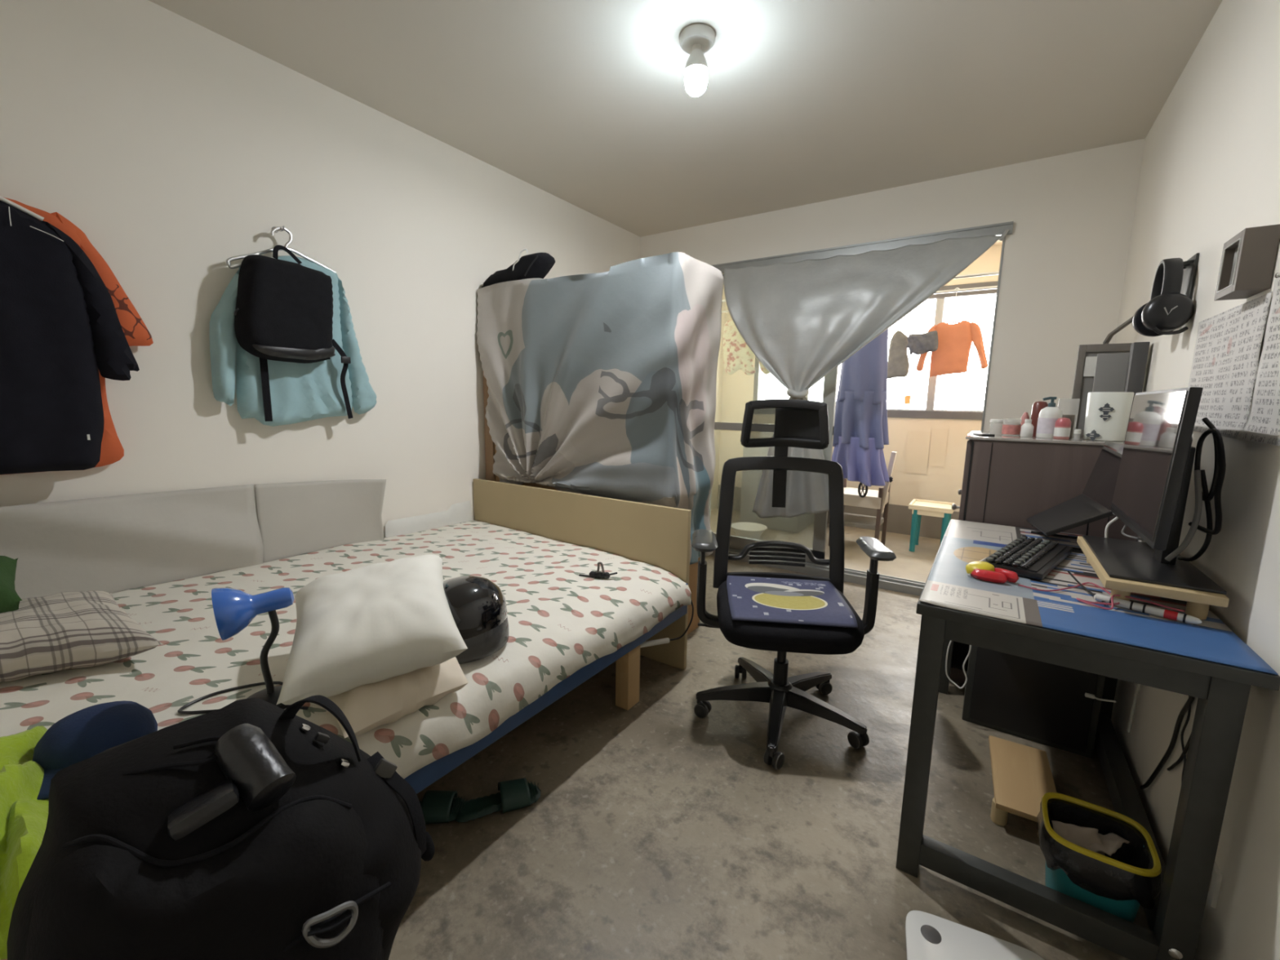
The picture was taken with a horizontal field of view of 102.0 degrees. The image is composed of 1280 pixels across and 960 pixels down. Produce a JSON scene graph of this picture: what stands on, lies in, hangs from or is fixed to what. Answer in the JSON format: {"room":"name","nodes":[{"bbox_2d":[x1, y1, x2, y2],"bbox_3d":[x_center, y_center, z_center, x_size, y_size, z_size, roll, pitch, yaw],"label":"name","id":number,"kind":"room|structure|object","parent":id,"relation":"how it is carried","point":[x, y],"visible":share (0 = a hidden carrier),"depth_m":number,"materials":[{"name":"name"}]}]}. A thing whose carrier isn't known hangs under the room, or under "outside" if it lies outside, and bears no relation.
{"room":"bedroom","nodes":[
{"label":"bedroom","id":0,"kind":"room"},
{"bbox_2d":[0,0,639,537],"bbox_3d":[-1.345,-0.491,2.712,0.120,2.615,4.550,7,10,34],"label":"wall","id":1,"kind":"structure","parent":0,"point":[176,147],"depth_m":2.11,"materials":[{"name":"paint"}]},
{"bbox_2d":[0,484,263,599],"bbox_3d":[-1.982,0.276,1.722,0.050,0.435,1.236,7,10,34],"label":"board","id":2,"kind":"object","parent":1,"relation":"attached to","point":[110,544],"visible":0.77,"depth_m":1.89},
{"bbox_2d":[271,225,284,232],"bbox_3d":[-1.512,-1.055,2.175,0.087,0.029,0.024,7,10,34],"label":"wall hook","id":3,"kind":"object","parent":1,"relation":"attached to","point":[283,226],"visible":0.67,"depth_m":2.17,"materials":[{"name":"metal"}]},
{"bbox_2d":[226,226,335,273],"bbox_3d":[-1.498,-0.955,2.180,0.018,0.206,0.411,7,10,34],"label":"clothes hanger","id":4,"kind":"object","parent":3,"relation":"hanging from","point":[273,230],"visible":0.82,"depth_m":2.15,"materials":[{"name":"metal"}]},
{"bbox_2d":[208,255,376,426],"bbox_3d":[-1.482,-0.603,2.269,0.086,0.727,0.656,7,10,34],"label":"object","id":5,"kind":"object","parent":4,"relation":"hanging from","point":[300,392],"visible":0.62,"depth_m":2.23,"materials":[{"name":"fabric"}]},
{"bbox_2d":[233,244,352,421],"bbox_3d":[-1.439,-0.610,2.187,0.106,0.718,0.444,7,10,34],"label":"backpack","id":6,"kind":"object","parent":5,"relation":"hanging from","point":[283,312],"visible":1,"depth_m":2.11,"materials":[{"name":"black fabric"}]},
{"bbox_2d":[254,479,386,562],"bbox_3d":[-1.488,0.188,2.464,0.054,0.403,0.546,9,11,41],"label":"board","id":7,"kind":"object","parent":1,"relation":"attached to","point":[301,517],"visible":0.9,"depth_m":2.44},
{"bbox_2d":[148,0,1222,236],"bbox_3d":[0.004,-1.675,1.611,3.340,0.100,4.770,7,10,34],"label":"ceiling","id":8,"kind":"structure","parent":0,"point":[593,105],"depth_m":2.22,"materials":[{"name":"paint"}]},
{"bbox_2d":[680,23,715,79],"bbox_3d":[0.214,-1.572,1.965,0.132,0.203,0.132,7,10,34],"label":"ceiling lamp","id":9,"kind":"object","parent":8,"relation":"attached to","point":[696,40],"visible":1,"depth_m":1.93,"materials":[{"name":"white plastic"}]},
{"bbox_2d":[711,284,725,510],"bbox_3d":[0.476,-0.865,5.372,0.120,2.580,1.700,7,10,34],"label":"wall","id":10,"kind":"structure","parent":0,"point":[720,362],"depth_m":5.90,"materials":[{"name":"beige paint"}]},
{"bbox_2d":[388,555,1150,959],"bbox_3d":[-0.040,1.009,2.017,3.340,0.100,4.770,7,10,34],"label":"floor","id":11,"kind":"structure","parent":0,"point":[656,829],"depth_m":1.55,"materials":[{"name":"concrete"}]},
{"bbox_2d":[6,694,435,959],"bbox_3d":[-0.522,0.715,0.722,0.449,0.815,0.467,7,10,34],"label":"bag","id":12,"kind":"object","parent":11,"relation":"on","point":[330,869],"visible":0.93,"depth_m":0.61,"materials":[{"name":"black fabric"}]},
{"bbox_2d":[167,779,239,840],"bbox_3d":[-0.507,0.382,0.604,0.049,0.038,0.065,9,12,44],"label":"handle","id":13,"kind":"object","parent":12,"relation":"on","point":[193,815],"visible":1,"depth_m":0.59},
{"bbox_2d":[214,723,296,812],"bbox_3d":[-0.487,0.361,0.654,0.107,0.088,0.054,5,10,27],"label":"hair dryer","id":14,"kind":"object","parent":12,"relation":"on","point":[246,755],"visible":0.98,"depth_m":0.64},
{"bbox_2d":[419,790,467,823],"bbox_3d":[-0.658,0.985,1.568,0.260,0.062,0.105,0,9,-6],"label":"slipper","id":15,"kind":"object","parent":11,"relation":"on","point":[437,806],"visible":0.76,"depth_m":1.55,"materials":[{"name":"green rubber"}]},
{"bbox_2d":[455,777,541,822],"bbox_3d":[-0.440,0.982,1.608,0.260,0.062,0.105,-3,9,-23],"label":"slipper","id":16,"kind":"object","parent":11,"relation":"on","point":[517,793],"visible":1,"depth_m":1.59,"materials":[{"name":"green rubber"}]},
{"bbox_2d":[385,478,691,794],"bbox_3d":[-0.998,0.567,1.937,1.513,0.768,2.165,7,10,34],"label":"bed","id":17,"kind":"object","parent":11,"relation":"on","point":[654,535],"depth_m":2.51,"materials":[{"name":"brown wood"}]},
{"bbox_2d":[0,520,691,959],"bbox_3d":[-0.985,0.480,1.902,1.525,0.280,2.122,7,10,34],"label":"sheet","id":18,"kind":"object","parent":17,"relation":"on","point":[561,621],"depth_m":1.58,"materials":[{"name":"fabric"}]},
{"bbox_2d":[0,725,48,959],"bbox_3d":[-1.115,0.561,0.853,0.570,0.161,0.251,7,10,34],"label":"cloth","id":19,"kind":"object","parent":18,"relation":"on","point":[23,816],"visible":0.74,"depth_m":0.84,"materials":[{"name":"fabric"}]},
{"bbox_2d":[0,591,163,682],"bbox_3d":[-1.626,0.424,1.367,0.580,0.142,0.420,7,10,34],"label":"pillow","id":20,"kind":"object","parent":18,"relation":"on","point":[69,629],"visible":0.94,"depth_m":1.34,"materials":[{"name":"fabric"}]},
{"bbox_2d":[0,555,22,613],"bbox_3d":[-1.835,0.317,1.361,0.240,0.180,0.300,7,10,34],"label":"cushion","id":21,"kind":"object","parent":20,"relation":"on","point":[10,600],"visible":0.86,"depth_m":1.41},
{"bbox_2d":[177,587,308,714],"bbox_3d":[-0.924,0.383,1.192,0.238,0.315,0.198,7,10,34],"label":"desk lamp","id":22,"kind":"object","parent":18,"relation":"on","point":[234,610],"visible":0.8,"depth_m":1.16,"materials":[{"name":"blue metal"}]},
{"bbox_2d":[326,656,468,737],"bbox_3d":[-0.636,0.489,1.385,0.376,0.152,0.403,9,12,42],"label":"pillow","id":23,"kind":"object","parent":18,"relation":"on","point":[366,707],"visible":0.34,"depth_m":1.23,"materials":[{"name":"beige fabric"}]},
{"bbox_2d":[276,554,467,704],"bbox_3d":[-0.705,0.360,1.385,0.406,0.216,0.521,-4,10,-28],"label":"pillow","id":24,"kind":"object","parent":23,"relation":"on","point":[375,622],"visible":1,"depth_m":1.23,"materials":[{"name":"fabric"}]},
{"bbox_2d":[443,575,508,664],"bbox_3d":[-0.530,0.400,1.565,0.252,0.222,0.285,7,10,34],"label":"helmet","id":25,"kind":"object","parent":18,"relation":"on","point":[477,606],"visible":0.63,"depth_m":1.48,"materials":[{"name":"black"}]},
{"bbox_2d":[578,561,617,578],"bbox_3d":[-0.177,0.378,2.190,0.165,0.071,0.035,2,9,7],"label":"hair claw","id":26,"kind":"object","parent":18,"relation":"on","point":[597,574],"visible":1,"depth_m":2.18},
{"bbox_2d":[640,600,693,648],"bbox_3d":[0.108,0.654,2.307,0.361,0.163,0.025,-6,11,-40],"label":"stick","id":27,"kind":"object","parent":17,"relation":"attached to","point":[662,641],"visible":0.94,"depth_m":2.30,"materials":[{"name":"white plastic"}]},
{"bbox_2d":[482,369,700,634],"bbox_3d":[-0.303,-0.125,3.003,1.323,1.840,0.388,7,10,34],"label":"wardrobe","id":28,"kind":"object","parent":11,"relation":"on","point":[490,446],"visible":0.16,"depth_m":3.13,"materials":[{"name":"wood"}]},
{"bbox_2d":[476,252,724,564],"bbox_3d":[-0.285,-0.378,2.920,1.411,1.501,0.487,7,10,34],"label":"cover","id":29,"kind":"object","parent":28,"relation":"on","point":[602,384],"visible":0.98,"depth_m":2.61,"materials":[{"name":"fabric"}]},
{"bbox_2d":[480,248,555,287],"bbox_3d":[-0.714,-1.190,2.967,0.543,0.164,0.173,7,10,34],"label":"pouch","id":30,"kind":"object","parent":29,"relation":"on","point":[536,265],"visible":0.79,"depth_m":2.85,"materials":[{"name":"black fabric"}]},
{"bbox_2d":[691,399,896,769],"bbox_3d":[0.570,0.328,2.007,0.733,1.269,0.679,2,9,7],"label":"office chair","id":31,"kind":"object","parent":11,"relation":"on","point":[780,424],"visible":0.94,"depth_m":2.17,"materials":[{"name":"plastic"}]},
{"bbox_2d":[726,575,857,628],"bbox_3d":[0.567,0.464,2.025,0.444,0.020,0.431,2,9,7],"label":"seat pad","id":32,"kind":"object","parent":31,"relation":"on","point":[750,598],"visible":1,"depth_m":1.96,"materials":[{"name":"fabric"}]},
{"bbox_2d":[951,640,969,671],"bbox_3d":[1.417,0.644,2.302,0.147,0.415,0.053,7,10,34],"label":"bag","id":33,"kind":"object","parent":11,"relation":"on","point":[960,651],"visible":0.12,"depth_m":2.29,"materials":[{"name":"black fabric"}]},
{"bbox_2d":[905,910,1044,959],"bbox_3d":[0.729,1.094,1.093,0.296,0.035,0.296,5,9,24],"label":"bathroom scale","id":34,"kind":"object","parent":11,"relation":"on","point":[928,936],"visible":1,"depth_m":1.19,"materials":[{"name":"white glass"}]},
{"bbox_2d":[988,735,1056,837],"bbox_3d":[1.232,0.990,1.674,0.170,0.082,0.382,6,10,31],"label":"footstool","id":35,"kind":"object","parent":11,"relation":"on","point":[1021,774],"visible":0.76,"depth_m":1.65,"materials":[{"name":"brown wood"}]},
{"bbox_2d":[961,644,1105,758],"bbox_3d":[1.512,0.782,2.015,0.403,0.400,0.178,7,10,34],"label":"case","id":36,"kind":"object","parent":11,"relation":"on","point":[1044,703],"visible":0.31,"depth_m":1.95,"materials":[{"name":"grey metal"}]},
{"bbox_2d":[949,431,1137,684],"bbox_3d":[1.809,0.358,2.431,0.614,1.125,0.666,7,10,34],"label":"base cabinet","id":37,"kind":"object","parent":11,"relation":"on","point":[1009,479],"visible":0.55,"depth_m":2.14,"materials":[{"name":"brown laminate"}]},
{"bbox_2d":[1001,424,1021,434],"bbox_3d":[1.661,-0.236,2.319,0.070,0.076,0.070,7,10,34],"label":"jar","id":38,"kind":"object","parent":37,"relation":"on","point":[1006,428],"visible":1,"depth_m":2.30,"materials":[{"name":"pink plastic"}]},
{"bbox_2d":[1020,418,1033,437],"bbox_3d":[1.673,-0.224,2.239,0.044,0.077,0.044,7,10,34],"label":"bottle","id":39,"kind":"object","parent":37,"relation":"on","point":[1027,428],"visible":1,"depth_m":2.23,"materials":[{"name":"white plastic"}]},
{"bbox_2d":[1031,400,1048,436],"bbox_3d":[1.763,-0.270,2.293,0.056,0.155,0.056,7,10,34],"label":"bottle","id":40,"kind":"object","parent":37,"relation":"on","point":[1037,406],"visible":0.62,"depth_m":2.28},
{"bbox_2d":[1035,396,1062,438],"bbox_3d":[1.734,-0.264,2.192,0.081,0.172,0.081,7,10,34],"label":"pump bottle","id":41,"kind":"object","parent":37,"relation":"on","point":[1048,415],"visible":0.88,"depth_m":2.17,"materials":[{"name":"white plastic"}]},
{"bbox_2d":[1053,417,1071,439],"bbox_3d":[1.733,-0.212,2.127,0.053,0.088,0.053,7,10,34],"label":"bottle","id":42,"kind":"object","parent":37,"relation":"on","point":[1062,428],"visible":1,"depth_m":2.11,"materials":[{"name":"pink plastic"}]},
{"bbox_2d":[1069,342,1132,435],"bbox_3d":[2.132,-0.414,2.402,0.197,0.420,0.025,7,10,34],"label":"framed board","id":43,"kind":"object","parent":37,"relation":"on","point":[1086,358],"visible":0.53,"depth_m":2.42,"materials":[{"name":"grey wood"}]},
{"bbox_2d":[1083,391,1133,441],"bbox_3d":[1.869,-0.253,2.075,0.136,0.193,0.126,7,10,34],"label":"canister","id":44,"kind":"object","parent":37,"relation":"on","point":[1107,413],"visible":0.98,"depth_m":2.03,"materials":[{"name":"white plastic"}]},
{"bbox_2d":[1092,352,1129,391],"bbox_3d":[2.070,-0.369,2.264,0.145,0.365,0.034,7,10,34],"label":"card","id":45,"kind":"object","parent":37,"relation":"on","point":[1110,374],"visible":0.24,"depth_m":2.26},
{"bbox_2d":[1124,342,1150,439],"bbox_3d":[2.029,-0.363,2.135,0.048,0.394,0.060,7,10,34],"label":"speaker","id":46,"kind":"object","parent":37,"relation":"on","point":[1139,351],"visible":0.52,"depth_m":2.10},
{"bbox_2d":[895,520,1279,959],"bbox_3d":[1.261,0.647,1.663,0.601,0.765,1.177,7,10,34],"label":"desk","id":47,"kind":"object","parent":11,"relation":"on","point":[1222,691],"visible":0.7,"depth_m":1.16,"materials":[{"name":"wood"}]},
{"bbox_2d":[945,640,971,688],"bbox_3d":[1.246,0.697,2.032,0.079,0.246,0.006,7,10,34],"label":"charging cable","id":48,"kind":"object","parent":47,"relation":"hanging from","point":[950,642],"visible":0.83,"depth_m":2.04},
{"bbox_2d":[919,519,1278,675],"bbox_3d":[1.268,0.264,1.605,0.593,0.006,1.165,7,10,34],"label":"desk mat","id":49,"kind":"object","parent":47,"relation":"on","point":[948,585],"visible":0.59,"depth_m":1.29,"materials":[{"name":"plastic"}]},
{"bbox_2d":[965,561,1018,583],"bbox_3d":[0.986,0.261,1.466,0.084,0.038,0.127,-3,10,-25],"label":"gadget","id":50,"kind":"object","parent":49,"relation":"on","point":[984,571],"visible":1,"depth_m":1.45,"materials":[{"name":"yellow plastic"}]},
{"bbox_2d":[980,535,1072,580],"bbox_3d":[1.238,0.238,1.650,0.440,0.032,0.155,-7,12,-41],"label":"keyboard","id":51,"kind":"object","parent":49,"relation":"on","point":[1030,557],"visible":0.99,"depth_m":1.59,"materials":[{"name":"black plastic"}]},
{"bbox_2d":[1031,516,1109,551],"bbox_3d":[1.537,0.153,1.861,0.196,0.149,0.210,7,10,34],"label":"laptop stand","id":52,"kind":"object","parent":49,"relation":"on","point":[1087,527],"visible":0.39,"depth_m":1.94,"materials":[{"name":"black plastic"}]},
{"bbox_2d":[1026,440,1124,536],"bbox_3d":[1.552,0.031,1.839,0.208,0.332,0.338,5,10,26],"label":"laptop","id":53,"kind":"object","parent":52,"relation":"on","point":[1079,510],"visible":0.92,"depth_m":1.81,"materials":[{"name":"black plastic"}]},
{"bbox_2d":[1017,582,1185,612],"bbox_3d":[1.168,0.291,1.319,0.143,0.027,0.302,-4,10,-32],"label":"cord","id":54,"kind":"object","parent":49,"relation":"on","point":[1089,602],"visible":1,"depth_m":1.28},
{"bbox_2d":[1093,593,1201,624],"bbox_3d":[1.207,0.308,1.240,0.020,0.020,0.188,-5,11,-36],"label":"wand","id":55,"kind":"object","parent":49,"relation":"on","point":[1184,618],"visible":0.98,"depth_m":1.23,"materials":[{"name":"white plastic"}]},
{"bbox_2d":[1076,536,1229,619],"bbox_3d":[1.355,0.257,1.413,0.206,0.074,0.522,7,10,34],"label":"monitor stand","id":56,"kind":"object","parent":49,"relation":"on","point":[1198,602],"visible":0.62,"depth_m":1.21,"materials":[{"name":"brown wood"}]},
{"bbox_2d":[1082,386,1226,594],"bbox_3d":[1.386,-0.006,1.392,0.210,0.462,0.540,7,10,34],"label":"monitor","id":57,"kind":"object","parent":56,"relation":"on","point":[1150,495],"visible":1,"depth_m":1.30,"materials":[{"name":"black plastic"}]},
{"bbox_2d":[1036,791,1162,922],"bbox_3d":[1.134,0.975,1.303,0.228,0.221,0.216,7,10,34],"label":"waste bin","id":58,"kind":"object","parent":11,"relation":"on","point":[1117,884],"visible":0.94,"depth_m":1.25,"materials":[{"name":"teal plastic"}]},
{"bbox_2d":[1051,820,1105,855],"bbox_3d":[1.103,0.919,1.304,0.102,0.068,0.078,3,9,16],"label":"paper","id":59,"kind":"object","parent":58,"relation":"in","point":[1077,835],"visible":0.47,"depth_m":1.32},
{"bbox_2d":[1079,832,1129,856],"bbox_3d":[1.156,0.917,1.310,0.102,0.053,0.086,-4,10,-28],"label":"paper","id":60,"kind":"object","parent":58,"relation":"in","point":[1111,842],"visible":0.73,"depth_m":1.29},
{"bbox_2d":[710,508,940,582],"bbox_3d":[1.704,0.617,4.739,3.140,0.120,1.700,7,10,34],"label":"floor","id":61,"kind":"structure","parent":0,"point":[917,566],"depth_m":4.51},
{"bbox_2d":[730,522,767,539],"bbox_3d":[1.004,0.481,4.808,0.340,0.105,0.340,7,10,34],"label":"basin","id":62,"kind":"object","parent":61,"relation":"on","point":[747,531],"visible":0.64,"depth_m":4.75,"materials":[{"name":"white plastic"}]},
{"bbox_2d":[739,446,814,533],"bbox_3d":[1.435,-0.006,5.312,0.600,0.930,0.580,7,10,34],"label":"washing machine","id":63,"kind":"object","parent":61,"relation":"on","point":[747,491],"visible":0.08,"depth_m":5.16,"materials":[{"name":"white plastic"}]},
{"bbox_2d":[828,451,897,546],"bbox_3d":[1.959,0.157,4.522,0.473,0.858,0.424,7,10,34],"label":"cart","id":64,"kind":"object","parent":61,"relation":"on","point":[878,500],"visible":0.64,"depth_m":4.38,"materials":[{"name":"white metal"}]},
{"bbox_2d":[844,512,884,529],"bbox_3d":[1.928,0.360,4.586,0.370,0.040,0.380,7,10,34],"label":"shelf","id":65,"kind":"object","parent":64,"relation":"attached to","point":[860,521],"depth_m":4.48,"materials":[{"name":"grey wood"}]},
{"bbox_2d":[844,487,888,509],"bbox_3d":[1.935,0.153,4.552,0.400,0.100,0.400,7,10,34],"label":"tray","id":66,"kind":"object","parent":64,"relation":"on","point":[872,500],"depth_m":4.38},
{"bbox_2d":[908,498,955,551],"bbox_3d":[2.506,0.404,4.477,0.325,0.405,0.340,7,10,34],"label":"plastic stool","id":67,"kind":"object","parent":61,"relation":"on","point":[919,507],"visible":0.78,"depth_m":4.39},
{"bbox_2d":[718,244,1001,511],"bbox_3d":[2.171,-0.947,5.164,2.900,2.300,0.120,7,10,34],"label":"wall","id":68,"kind":"structure","parent":0,"point":[943,484],"depth_m":4.92,"materials":[{"name":"beige paint"}]},
{"bbox_2d":[717,484,959,539],"bbox_3d":[2.149,0.329,5.355,2.900,0.280,0.124,7,10,34],"label":"baseboard","id":69,"kind":"structure","parent":68,"relation":"attached to","point":[900,517],"depth_m":5.03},
{"bbox_2d":[752,280,997,419],"bbox_3d":[2.246,-1.207,5.049,2.340,1.170,0.105,7,10,34],"label":"window","id":70,"kind":"structure","parent":68,"relation":"in","point":[929,413],"depth_m":4.69,"materials":[{"name":"grey metal"}]},
{"bbox_2d":[903,431,930,474],"bbox_3d":[2.609,-0.260,4.882,0.190,0.400,0.003,7,10,34],"label":"paper","id":71,"kind":"object","parent":68,"relation":"attached to","point":[917,442],"visible":1,"depth_m":4.88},
{"bbox_2d":[928,428,948,466],"bbox_3d":[2.751,-0.298,4.779,0.130,0.350,0.003,7,10,34],"label":"paper","id":72,"kind":"object","parent":68,"relation":"attached to","point":[939,436],"visible":1,"depth_m":4.78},
{"bbox_2d":[640,138,1145,431],"bbox_3d":[1.298,-0.602,3.736,3.100,2.615,0.120,7,10,34],"label":"wall","id":73,"kind":"structure","parent":0,"point":[1065,255],"depth_m":2.97,"materials":[{"name":"paint"}]},
{"bbox_2d":[708,274,838,563],"bbox_3d":[0.967,-0.493,3.996,1.025,2.168,0.036,7,10,34],"label":"door","id":74,"kind":"structure","parent":73,"relation":"in","point":[830,380],"depth_m":3.84,"materials":[{"name":"grey metal"}]},
{"bbox_2d":[710,547,925,595],"bbox_3d":[1.305,0.660,3.901,1.935,0.072,0.130,7,10,34],"label":"trim","id":75,"kind":"structure","parent":73,"relation":"attached to","point":[856,576],"depth_m":3.68,"materials":[{"name":"grey metal"}]},
{"bbox_2d":[711,221,1013,273],"bbox_3d":[1.307,-1.536,3.508,1.985,0.062,0.030,7,10,34],"label":"curtain rod","id":76,"kind":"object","parent":73,"relation":"attached to","point":[996,229],"depth_m":3.35,"materials":[{"name":"grey metal"}]},
{"bbox_2d":[724,228,1008,518],"bbox_3d":[1.318,-0.596,3.527,1.766,1.857,0.172,7,10,34],"label":"curtain","id":77,"kind":"object","parent":73,"relation":"hanging from","point":[802,320],"visible":0.81,"depth_m":3.50,"materials":[{"name":"fabric"}]},
{"bbox_2d":[980,235,1005,431],"bbox_3d":[2.121,-0.346,3.206,0.012,2.185,0.125,7,10,34],"label":"trim","id":78,"kind":"structure","parent":73,"relation":"attached to","point":[1003,239],"depth_m":3.07,"materials":[{"name":"grey metal"}]},
{"bbox_2d":[1111,0,1279,959],"bbox_3d":[1.320,-0.177,0.932,0.120,2.615,4.550,7,10,34],"label":"wall","id":79,"kind":"structure","parent":0,"point":[1210,171],"depth_m":1.41,"materials":[{"name":"paint"}]},
{"bbox_2d":[1140,695,1195,789],"bbox_3d":[1.475,0.685,1.440,0.012,0.559,0.268,7,10,33],"label":"power cord","id":80,"kind":"object","parent":79,"relation":"attached to","point":[1191,699],"visible":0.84,"depth_m":1.42,"materials":[{"name":"black plastic"}]},
{"bbox_2d":[1180,695,1191,783],"bbox_3d":[1.407,0.692,1.335,0.005,0.302,0.114,7,10,34],"label":"power cord","id":81,"kind":"object","parent":79,"relation":"attached to","point":[1189,706],"visible":0.62,"depth_m":1.35,"materials":[{"name":"black plastic"}]},
{"bbox_2d":[1180,253,1199,299],"bbox_3d":[1.812,-0.668,1.759,0.074,0.155,0.130,7,10,34],"label":"wall bracket","id":82,"kind":"object","parent":79,"relation":"attached to","point":[1190,266],"visible":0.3,"depth_m":1.71,"materials":[{"name":"grey metal"}]},
{"bbox_2d":[1132,257,1194,336],"bbox_3d":[1.770,-0.612,1.750,0.124,0.258,0.210,7,10,34],"label":"headphones","id":83,"kind":"object","parent":82,"relation":"hanging from","point":[1167,309],"visible":1,"depth_m":1.69,"materials":[{"name":"black plastic"}]},
{"bbox_2d":[1132,303,1162,336],"bbox_3d":[1.809,-0.566,1.816,0.124,0.128,0.068,7,10,34],"label":"ear cup","id":84,"kind":"object","parent":83,"relation":"on","point":[1137,324],"depth_m":1.82,"materials":[{"name":"black plastic"}]},
{"bbox_2d":[1140,293,1194,332],"bbox_3d":[1.732,-0.550,1.703,0.124,0.128,0.070,7,10,34],"label":"ear cup","id":85,"kind":"object","parent":83,"relation":"on","point":[1166,312],"depth_m":1.68,"materials":[{"name":"plastic"}]},
{"bbox_2d":[1207,861,1222,907],"bbox_3d":[1.259,0.879,1.146,0.011,0.080,0.080,7,10,34],"label":"wall socket","id":86,"kind":"object","parent":79,"relation":"attached to","point":[1216,876],"visible":0.38,"depth_m":1.12,"materials":[{"name":"white plastic"}]},
{"bbox_2d":[1187,291,1272,439],"bbox_3d":[1.571,-0.291,1.413,0.012,0.335,0.515,7,10,34],"label":"sheet","id":87,"kind":"object","parent":79,"relation":"attached to","point":[1225,364],"visible":0.88,"depth_m":1.35,"materials":[{"name":"paper"}]},
{"bbox_2d":[1213,224,1279,300],"bbox_3d":[1.469,-0.522,1.258,0.059,0.140,0.140,7,10,34],"label":"wall shelf","id":88,"kind":"object","parent":79,"relation":"attached to","point":[1248,259],"visible":1,"depth_m":1.21,"materials":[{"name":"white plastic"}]},
{"bbox_2d":[1228,246,1238,285],"bbox_3d":[1.462,-0.523,1.262,0.003,0.104,0.104,7,10,34],"label":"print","id":89,"kind":"object","parent":88,"relation":"attached to","point":[1233,251],"depth_m":1.30},
{"bbox_2d":[1238,277,1279,446],"bbox_3d":[1.280,-0.239,0.987,0.012,0.370,0.510,7,10,34],"label":"sheet","id":90,"kind":"object","parent":79,"relation":"attached to","point":[1262,425],"visible":1,"depth_m":1.15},
{"bbox_3d":[2.975,-0.571,3.702,0.120,2.580,1.700,7,10,34],"label":"wall","id":91,"kind":"structure","parent":0,"visible":0},
{"bbox_2d":[721,285,997,312],"bbox_3d":[1.843,-1.579,4.556,2.885,0.022,0.021,7,10,34],"label":"rail","id":92,"kind":"object","parent":91,"relation":"attached to","point":[992,286],"visible":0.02,"depth_m":4.07,"materials":[{"name":"metal"}]},
{"bbox_2d":[888,318,910,338],"bbox_3d":[2.197,-1.375,4.348,0.207,0.378,0.009,7,10,34],"label":"clothes hanger","id":93,"kind":"object","parent":92,"relation":"hanging from","point":[900,328],"visible":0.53,"depth_m":4.36,"materials":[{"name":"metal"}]},
{"bbox_2d":[887,330,909,378],"bbox_3d":[2.183,-1.062,4.392,0.194,0.402,0.047,7,10,34],"label":"knit top","id":94,"kind":"object","parent":93,"relation":"hanging from","point":[898,363],"visible":0.96,"depth_m":4.38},
{"bbox_2d":[946,287,959,324],"bbox_3d":[2.511,-1.353,4.136,0.306,0.348,0.009,7,10,34],"label":"clothes hanger","id":95,"kind":"object","parent":92,"relation":"hanging from","point":[957,287],"visible":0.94,"depth_m":4.13,"materials":[{"name":"metal"}]},
{"bbox_2d":[906,330,937,355],"bbox_3d":[2.298,-1.115,4.220,0.230,0.188,0.057,7,10,34],"label":"shorts","id":96,"kind":"object","parent":95,"relation":"hanging from","point":[917,344],"visible":1,"depth_m":4.21,"materials":[{"name":"grey fabric"}]},
{"bbox_2d":[915,320,987,377],"bbox_3d":[2.513,-1.053,4.165,0.499,0.437,0.046,7,10,34],"label":"sweater","id":97,"kind":"object","parent":95,"relation":"hanging from","point":[955,340],"visible":0.88,"depth_m":4.15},
{"bbox_2d":[722,271,999,302],"bbox_3d":[1.557,-1.520,4.138,2.885,0.022,0.021,7,10,34],"label":"rail","id":98,"kind":"object","parent":91,"relation":"attached to","point":[996,273],"visible":0.02,"depth_m":3.61,"materials":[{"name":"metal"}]},
{"bbox_3d":[0.902,-1.490,4.597,0.227,0.268,0.009,7,10,34],"label":"clothes hanger","id":99,"kind":"object","parent":98,"relation":"hanging from","visible":0},
{"bbox_2d":[723,319,755,375],"bbox_3d":[0.886,-1.195,4.634,0.330,0.507,0.074,7,10,34],"label":"blouse","id":100,"kind":"object","parent":99,"relation":"hanging from","point":[737,355],"visible":0.8,"depth_m":4.63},
{"bbox_3d":[1.772,-1.372,4.012,0.266,0.298,0.009,7,10,34],"label":"clothes hanger","id":101,"kind":"object","parent":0,"visible":0},
{"bbox_2d":[831,328,889,486],"bbox_3d":[1.766,-0.629,4.120,0.498,1.330,0.267,5,10,28],"label":"dress","id":102,"kind":"object","parent":101,"relation":"hanging from","point":[860,433],"visible":0.84,"depth_m":4.06,"materials":[{"name":"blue fabric"}]},
{"bbox_3d":[-1.994,-0.855,1.477,0.011,0.143,0.345,7,10,34],"label":"clothes hanger","id":103,"kind":"object","parent":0,"visible":0},
{"bbox_2d":[0,200,139,474],"bbox_3d":[-1.934,-0.417,1.509,0.073,0.823,0.700,7,10,34],"label":"jacket","id":104,"kind":"object","parent":103,"relation":"hanging from","point":[60,326],"visible":1,"depth_m":1.62,"materials":[{"name":"fabric"}]},
{"bbox_2d":[0,195,44,221],"bbox_3d":[-1.935,-0.849,1.449,0.011,0.143,0.345,7,10,34],"label":"clothes hanger","id":105,"kind":"object","parent":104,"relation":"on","point":[2,199],"visible":1,"depth_m":1.56,"materials":[{"name":"white plastic"}]},
{"bbox_2d":[0,196,153,475],"bbox_3d":[-2.003,-0.431,1.542,0.050,0.847,0.842,7,10,34],"label":"t-shirt","id":106,"kind":"object","parent":103,"relation":"hanging from","point":[135,331],"visible":0.19,"depth_m":1.79,"materials":[{"name":"fabric"}]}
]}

